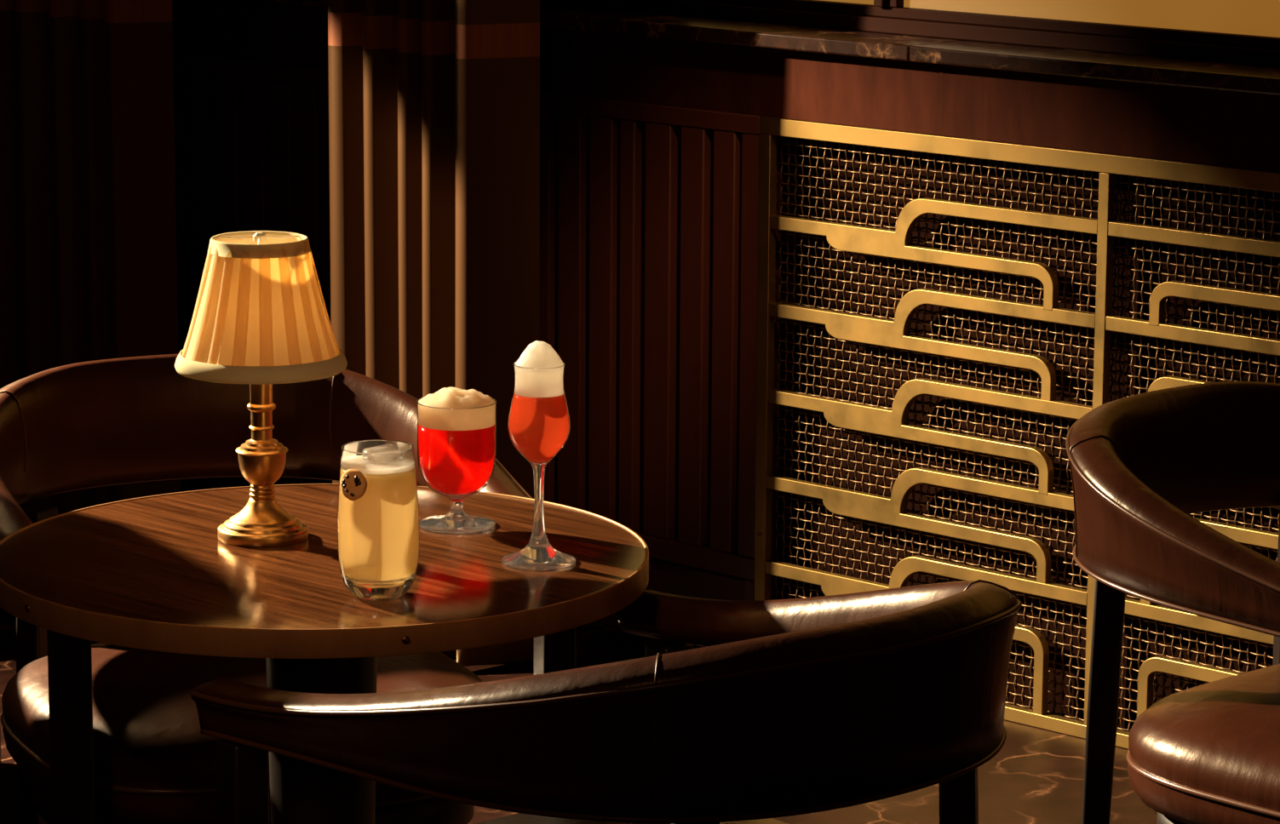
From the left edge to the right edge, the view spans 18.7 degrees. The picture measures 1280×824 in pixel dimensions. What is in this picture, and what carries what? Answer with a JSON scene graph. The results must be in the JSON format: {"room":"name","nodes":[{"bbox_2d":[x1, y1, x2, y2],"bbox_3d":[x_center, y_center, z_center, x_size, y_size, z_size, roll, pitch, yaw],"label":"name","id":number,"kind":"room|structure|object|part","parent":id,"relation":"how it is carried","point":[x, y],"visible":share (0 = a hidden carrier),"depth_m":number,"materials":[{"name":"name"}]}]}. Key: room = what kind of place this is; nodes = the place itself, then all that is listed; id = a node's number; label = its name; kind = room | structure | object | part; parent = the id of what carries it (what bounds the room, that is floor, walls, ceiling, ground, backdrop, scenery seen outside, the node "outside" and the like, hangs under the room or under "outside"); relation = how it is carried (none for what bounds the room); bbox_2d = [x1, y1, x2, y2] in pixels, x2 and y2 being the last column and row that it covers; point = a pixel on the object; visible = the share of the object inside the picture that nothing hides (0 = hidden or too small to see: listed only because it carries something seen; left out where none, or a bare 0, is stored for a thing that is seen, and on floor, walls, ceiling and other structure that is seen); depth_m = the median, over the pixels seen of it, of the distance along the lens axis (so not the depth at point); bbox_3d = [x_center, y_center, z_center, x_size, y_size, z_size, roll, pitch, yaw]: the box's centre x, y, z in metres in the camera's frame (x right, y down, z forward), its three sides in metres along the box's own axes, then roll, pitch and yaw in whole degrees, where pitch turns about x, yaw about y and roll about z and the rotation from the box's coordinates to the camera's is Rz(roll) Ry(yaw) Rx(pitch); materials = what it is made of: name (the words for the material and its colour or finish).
{"room":"bar","nodes":[
{"label":"bar","id":0,"kind":"room"},
{"bbox_2d":[172,0,660,492],"bbox_3d":[-0.069,-1.017,6.253,5.400,2.700,0.139,10,15,43],"label":"wall","id":1,"kind":"structure","parent":0,"point":[183,79],"depth_m":6.99,"materials":[{"name":"brown"}]},
{"bbox_2d":[327,0,539,666],"bbox_3d":[-0.233,-0.919,5.957,0.369,2.585,0.380,10,15,43],"label":"wall panel","id":2,"kind":"object","parent":1,"relation":"hanging from","point":[434,105],"visible":0.64,"depth_m":5.92,"materials":[{"name":"wood"}]},
{"bbox_2d":[180,52,780,648],"bbox_3d":[-0.297,-0.126,6.496,1.378,0.857,0.060,10,15,43],"label":"panel","id":3,"kind":"object","parent":1,"relation":"attached to","point":[649,231],"visible":0.45,"depth_m":6.18,"materials":[{"name":"brown wood"}]},
{"bbox_2d":[172,0,1279,172],"bbox_3d":[-0.141,-0.573,6.263,5.400,0.109,0.058,10,15,43],"label":"trim","id":4,"kind":"structure","parent":1,"relation":"attached to","point":[1187,124],"depth_m":5.78,"materials":[{"name":"brown wood"}]},
{"bbox_2d":[253,0,1279,95],"bbox_3d":[-0.130,-0.640,6.262,5.400,0.023,0.164,10,15,43],"label":"sill","id":5,"kind":"structure","parent":1,"relation":"attached to","point":[1173,71],"depth_m":5.69,"materials":[{"name":"stone"}]},
{"bbox_2d":[660,0,1279,67],"bbox_3d":[0.956,-0.916,5.243,2.520,0.910,0.043,10,15,43],"label":"bar countertop","id":6,"kind":"structure","parent":1,"relation":"in","point":[1236,31],"depth_m":5.63,"materials":[{"name":"brown"}]},
{"bbox_3d":[0.230,-1.051,5.937,0.403,0.832,0.010,10,15,43],"label":"pane","id":7,"kind":"part","parent":6,"relation":"part of","materials":[{"name":"brown"}]},
{"bbox_3d":[1.139,-0.884,5.085,2.034,0.832,0.010,10,15,43],"label":"pane","id":8,"kind":"part","parent":6,"relation":"part of","materials":[{"name":"brown"}]},
{"bbox_2d":[754,116,1279,749],"bbox_3d":[0.675,0.052,5.585,1.310,0.856,0.064,10,15,43],"label":"air vent","id":9,"kind":"object","parent":1,"relation":"in","point":[948,310],"visible":0.73,"depth_m":5.72,"materials":[{"name":"gold metal"}]},
{"bbox_3d":[0.194,-0.028,6.006,0.022,0.808,0.016,10,15,43],"label":"post","id":10,"kind":"part","parent":9,"relation":"part of","materials":[{"name":"gold metal"}]},
{"bbox_3d":[0.426,0.154,5.813,0.624,0.140,0.014,10,15,43],"label":"scroll rail","id":11,"kind":"part","parent":9,"relation":"part of","materials":[{"name":"gold metal"}]},
{"bbox_3d":[0.425,0.318,5.844,0.624,0.202,0.014,10,15,43],"label":"scroll rail","id":12,"kind":"part","parent":9,"relation":"part of","materials":[{"name":"gold metal"}]},
{"bbox_3d":[0.427,0.021,5.788,0.624,0.140,0.014,10,15,43],"label":"scroll rail","id":13,"kind":"part","parent":9,"relation":"part of","materials":[{"name":"gold metal"}]},
{"bbox_3d":[0.428,-0.113,5.763,0.624,0.140,0.014,10,15,43],"label":"scroll rail","id":14,"kind":"part","parent":9,"relation":"part of","materials":[{"name":"gold metal"}]},
{"bbox_3d":[0.428,-0.246,5.737,0.624,0.140,0.014,10,15,43],"label":"scroll rail","id":15,"kind":"part","parent":9,"relation":"part of","materials":[{"name":"gold metal"}]},
{"bbox_3d":[0.662,-0.353,5.492,1.310,0.026,0.017,10,15,43],"label":"rail","id":16,"kind":"part","parent":9,"relation":"part of","materials":[{"name":"gold metal"}]},
{"bbox_3d":[0.657,0.465,5.646,1.310,0.020,0.017,10,15,43],"label":"rail","id":17,"kind":"part","parent":9,"relation":"part of","materials":[{"name":"gold metal"}]},
{"bbox_3d":[0.659,0.058,5.570,0.018,0.808,0.016,10,15,43],"label":"post","id":18,"kind":"part","parent":9,"relation":"part of","materials":[{"name":"gold metal"}]},
{"bbox_3d":[0.892,-0.028,5.327,0.624,0.140,0.014,10,15,43],"label":"scroll rail","id":19,"kind":"part","parent":9,"relation":"part of","materials":[{"name":"gold metal"}]},
{"bbox_3d":[0.893,-0.161,5.302,0.624,0.140,0.014,10,15,43],"label":"scroll rail","id":20,"kind":"part","parent":9,"relation":"part of","materials":[{"name":"gold metal"}]},
{"bbox_3d":[0.889,0.403,5.409,0.624,0.202,0.014,10,15,43],"label":"scroll rail","id":21,"kind":"part","parent":9,"relation":"part of","materials":[{"name":"gold metal"}]},
{"bbox_3d":[0.890,0.239,5.378,0.624,0.140,0.014,10,15,43],"label":"scroll rail","id":22,"kind":"part","parent":9,"relation":"part of","materials":[{"name":"gold metal"}]},
{"bbox_2d":[0,607,1157,823],"bbox_3d":[-0.504,0.644,4.855,11.000,0.050,8.700,0,11,0],"label":"floor","id":23,"kind":"structure","parent":0,"point":[1036,777],"depth_m":5.43,"materials":[{"name":"stone"}]},
{"bbox_2d":[0,723,1,764],"bbox_3d":[-0.916,0.142,4.557,0.030,1.042,1.700,0,11,0],"label":"wall","id":24,"kind":"structure","parent":23,"relation":"on","point":[0,724],"depth_m":5.48,"materials":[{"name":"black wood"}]},
{"bbox_2d":[0,354,576,823],"bbox_3d":[-0.443,0.348,4.288,0.604,0.744,0.636,-5,12,-24],"label":"armchair","id":25,"kind":"object","parent":23,"relation":"on","point":[99,733],"visible":0.51,"depth_m":4.27,"materials":[{"name":"brown leather"}]},
{"bbox_3d":[-0.687,0.398,4.431,0.047,0.591,0.038,6,12,28],"label":"leg","id":26,"kind":"part","parent":25,"relation":"part of","materials":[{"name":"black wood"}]},
{"bbox_3d":[-0.576,0.497,3.959,0.038,0.572,0.032,-5,12,-24],"label":"leg","id":27,"kind":"part","parent":25,"relation":"part of","materials":[{"name":"black wood"}]},
{"bbox_3d":[-0.425,0.328,4.244,0.510,0.119,0.480,-5,12,-24],"label":"seat","id":28,"kind":"part","parent":25,"relation":"part of","materials":[{"name":"brown leather"}]},
{"bbox_3d":[-0.426,0.410,4.259,0.452,0.048,0.422,-5,12,-24],"label":"seat rail","id":29,"kind":"part","parent":25,"relation":"part of","materials":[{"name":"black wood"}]},
{"bbox_3d":[-0.441,0.068,4.233,0.598,0.172,0.632,-5,12,-24],"label":"backrest","id":30,"kind":"part","parent":25,"relation":"part of","materials":[{"name":"brown leather"}]},
{"bbox_3d":[-0.384,0.373,4.567,0.038,0.591,0.047,3,11,12],"label":"leg","id":31,"kind":"part","parent":25,"relation":"part of","materials":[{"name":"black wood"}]},
{"bbox_3d":[-0.092,0.459,4.178,0.038,0.572,0.032,-5,12,-24],"label":"leg","id":32,"kind":"part","parent":25,"relation":"part of","materials":[{"name":"black wood"}]},
{"bbox_2d":[0,483,650,823],"bbox_3d":[-0.317,0.463,3.902,0.652,0.663,0.650,0,11,0],"label":"round table","id":33,"kind":"object","parent":23,"relation":"on","point":[155,573],"visible":0.94,"depth_m":3.75,"materials":[{"name":"brown wood"}]},
{"bbox_2d":[174,230,347,547],"bbox_3d":[-0.378,-0.026,3.872,0.172,0.310,0.171,0,11,0],"label":"table lamp","id":34,"kind":"object","parent":33,"relation":"on","point":[260,320],"visible":1,"depth_m":3.81,"materials":[{"name":"beige fabric"}]},
{"bbox_3d":[-0.377,-0.166,3.845,0.102,0.014,0.102,0,11,0],"label":"trim","id":35,"kind":"part","parent":34,"relation":"part of","materials":[{"name":"beige fabric"}]},
{"bbox_3d":[-0.378,-0.051,3.867,0.172,0.018,0.171,0,11,0],"label":"trim","id":36,"kind":"part","parent":34,"relation":"part of","materials":[{"name":"beige fabric"}]},
{"bbox_3d":[-0.377,-0.108,3.855,0.163,0.130,0.163,0,11,0],"label":"lamp shade","id":37,"kind":"part","parent":34,"relation":"part of","materials":[{"name":"beige fabric"}]},
{"bbox_2d":[337,439,419,600],"bbox_3d":[-0.246,0.102,3.644,0.077,0.143,0.077,0,11,0],"label":"tumbler","id":38,"kind":"object","parent":33,"relation":"on","point":[378,532],"visible":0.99,"depth_m":3.62,"materials":[{"name":"clear glass"}]},
{"bbox_2d":[339,469,367,500],"bbox_3d":[-0.266,0.068,3.602,0.029,0.029,0.010,7,13,33],"label":"biscuit","id":39,"kind":"object","parent":38,"relation":"attached to","point":[353,484],"visible":1,"depth_m":3.60,"materials":[{"name":"brown food"}]},
{"bbox_3d":[-0.246,0.163,3.655,0.070,0.020,0.070,0,11,0],"label":"glass","id":40,"kind":"part","parent":38,"relation":"part of","materials":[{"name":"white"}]},
{"bbox_2d":[361,443,405,464],"bbox_3d":[-0.240,0.048,3.639,0.035,0.032,0.034,-5,12,-28],"label":"ice cube","id":41,"kind":"object","parent":38,"relation":"on","point":[389,448],"visible":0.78,"depth_m":3.63,"materials":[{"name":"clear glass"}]},
{"bbox_2d":[416,386,496,533],"bbox_3d":[-0.186,0.046,3.946,0.081,0.143,0.081,0,11,0],"label":"goblet","id":42,"kind":"object","parent":33,"relation":"on","point":[456,427],"visible":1,"depth_m":3.92,"materials":[{"name":"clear glass"}]},
{"bbox_2d":[417,399,496,497],"bbox_3d":[-0.186,0.038,3.945,0.080,0.099,0.080,0,11,0],"label":"bowl","id":43,"kind":"object","parent":42,"relation":"on","point":[456,439],"depth_m":3.91,"materials":[{"name":"clear glass"}]},
{"bbox_2d":[501,340,575,569],"bbox_3d":[-0.098,0.039,3.778,0.073,0.220,0.073,0,11,0],"label":"glass","id":44,"kind":"object","parent":33,"relation":"on","point":[539,423],"visible":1,"depth_m":3.75,"materials":[{"name":"clear"}]},
{"bbox_3d":[-0.099,0.098,3.789,0.073,0.099,0.073,0,11,0],"label":"stem","id":45,"kind":"part","parent":44,"relation":"part of","materials":[{"name":"clear glass"}]},
{"bbox_2d":[507,366,570,463],"bbox_3d":[-0.098,0.003,3.771,0.061,0.100,0.061,0,11,0],"label":"bowl","id":46,"kind":"object","parent":44,"relation":"on","point":[539,423],"depth_m":3.75,"materials":[{"name":"clear glass"}]},
{"bbox_2d":[189,579,1021,823],"bbox_3d":[0.015,0.495,3.525,0.604,0.744,0.636,-10,15,-42],"label":"armchair","id":47,"kind":"object","parent":23,"relation":"on","point":[793,707],"visible":0.99,"depth_m":3.22,"materials":[{"name":"brown leather"}]},
{"bbox_3d":[-0.360,0.576,3.549,0.038,0.572,0.032,-10,15,-42],"label":"leg","id":48,"kind":"part","parent":47,"relation":"part of","materials":[{"name":"black wood"}]},
{"bbox_3d":[-0.015,0.462,3.550,0.510,0.119,0.480,-10,15,-42],"label":"seat","id":49,"kind":"part","parent":47,"relation":"part of","materials":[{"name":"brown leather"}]},
{"bbox_3d":[0.028,0.510,3.909,0.038,0.572,0.032,-10,15,-42],"label":"leg","id":50,"kind":"part","parent":47,"relation":"part of","materials":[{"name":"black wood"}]},
{"bbox_3d":[0.045,0.622,3.269,0.038,0.591,0.047,-1,11,-6],"label":"leg","id":51,"kind":"part","parent":47,"relation":"part of","materials":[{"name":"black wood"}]},
{"bbox_3d":[0.287,0.581,3.494,0.047,0.591,0.038,2,11,9],"label":"leg","id":52,"kind":"part","parent":47,"relation":"part of","materials":[{"name":"black wood"}]},
{"bbox_2d":[1065,381,1279,823],"bbox_3d":[0.771,0.380,4.161,0.604,0.744,0.636,-10,15,-42],"label":"armchair","id":53,"kind":"object","parent":23,"relation":"on","point":[1140,464],"visible":1,"depth_m":4.08,"materials":[{"name":"brown leather"}]},
{"bbox_3d":[0.498,0.444,4.222,0.047,0.591,0.038,2,11,9],"label":"leg","id":54,"kind":"part","parent":53,"relation":"part of","materials":[{"name":"black wood"}]},
{"bbox_3d":[0.800,0.440,4.141,0.452,0.048,0.422,-10,15,-42],"label":"seat rail","id":55,"kind":"part","parent":53,"relation":"part of","materials":[{"name":"silver metal"}]},
{"bbox_3d":[0.774,0.099,4.107,0.598,0.172,0.632,-10,15,-42],"label":"backrest","id":56,"kind":"part","parent":53,"relation":"part of","materials":[{"name":"brown leather"}]},
{"bbox_3d":[0.801,0.358,4.125,0.510,0.119,0.480,-10,15,-42],"label":"seat","id":57,"kind":"part","parent":53,"relation":"part of","materials":[{"name":"brown leather"}]},
{"bbox_3d":[0.742,0.404,4.446,0.038,0.591,0.047,-1,11,-6],"label":"leg","id":58,"kind":"part","parent":53,"relation":"part of","materials":[{"name":"black wood"}]},
{"bbox_3d":[-1.214,-1.013,6.195,0.040,2.700,1.252,0,11,0],"label":"wall","id":59,"kind":"structure","parent":0,"visible":0},
{"bbox_2d":[0,0,180,515],"bbox_3d":[-0.909,-1.042,6.588,0.576,2.585,0.377,10,15,43],"label":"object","id":60,"kind":"object","parent":59,"relation":"hanging from","point":[88,261],"visible":0.65,"depth_m":6.51,"materials":[{"name":"fabric"}]}
]}

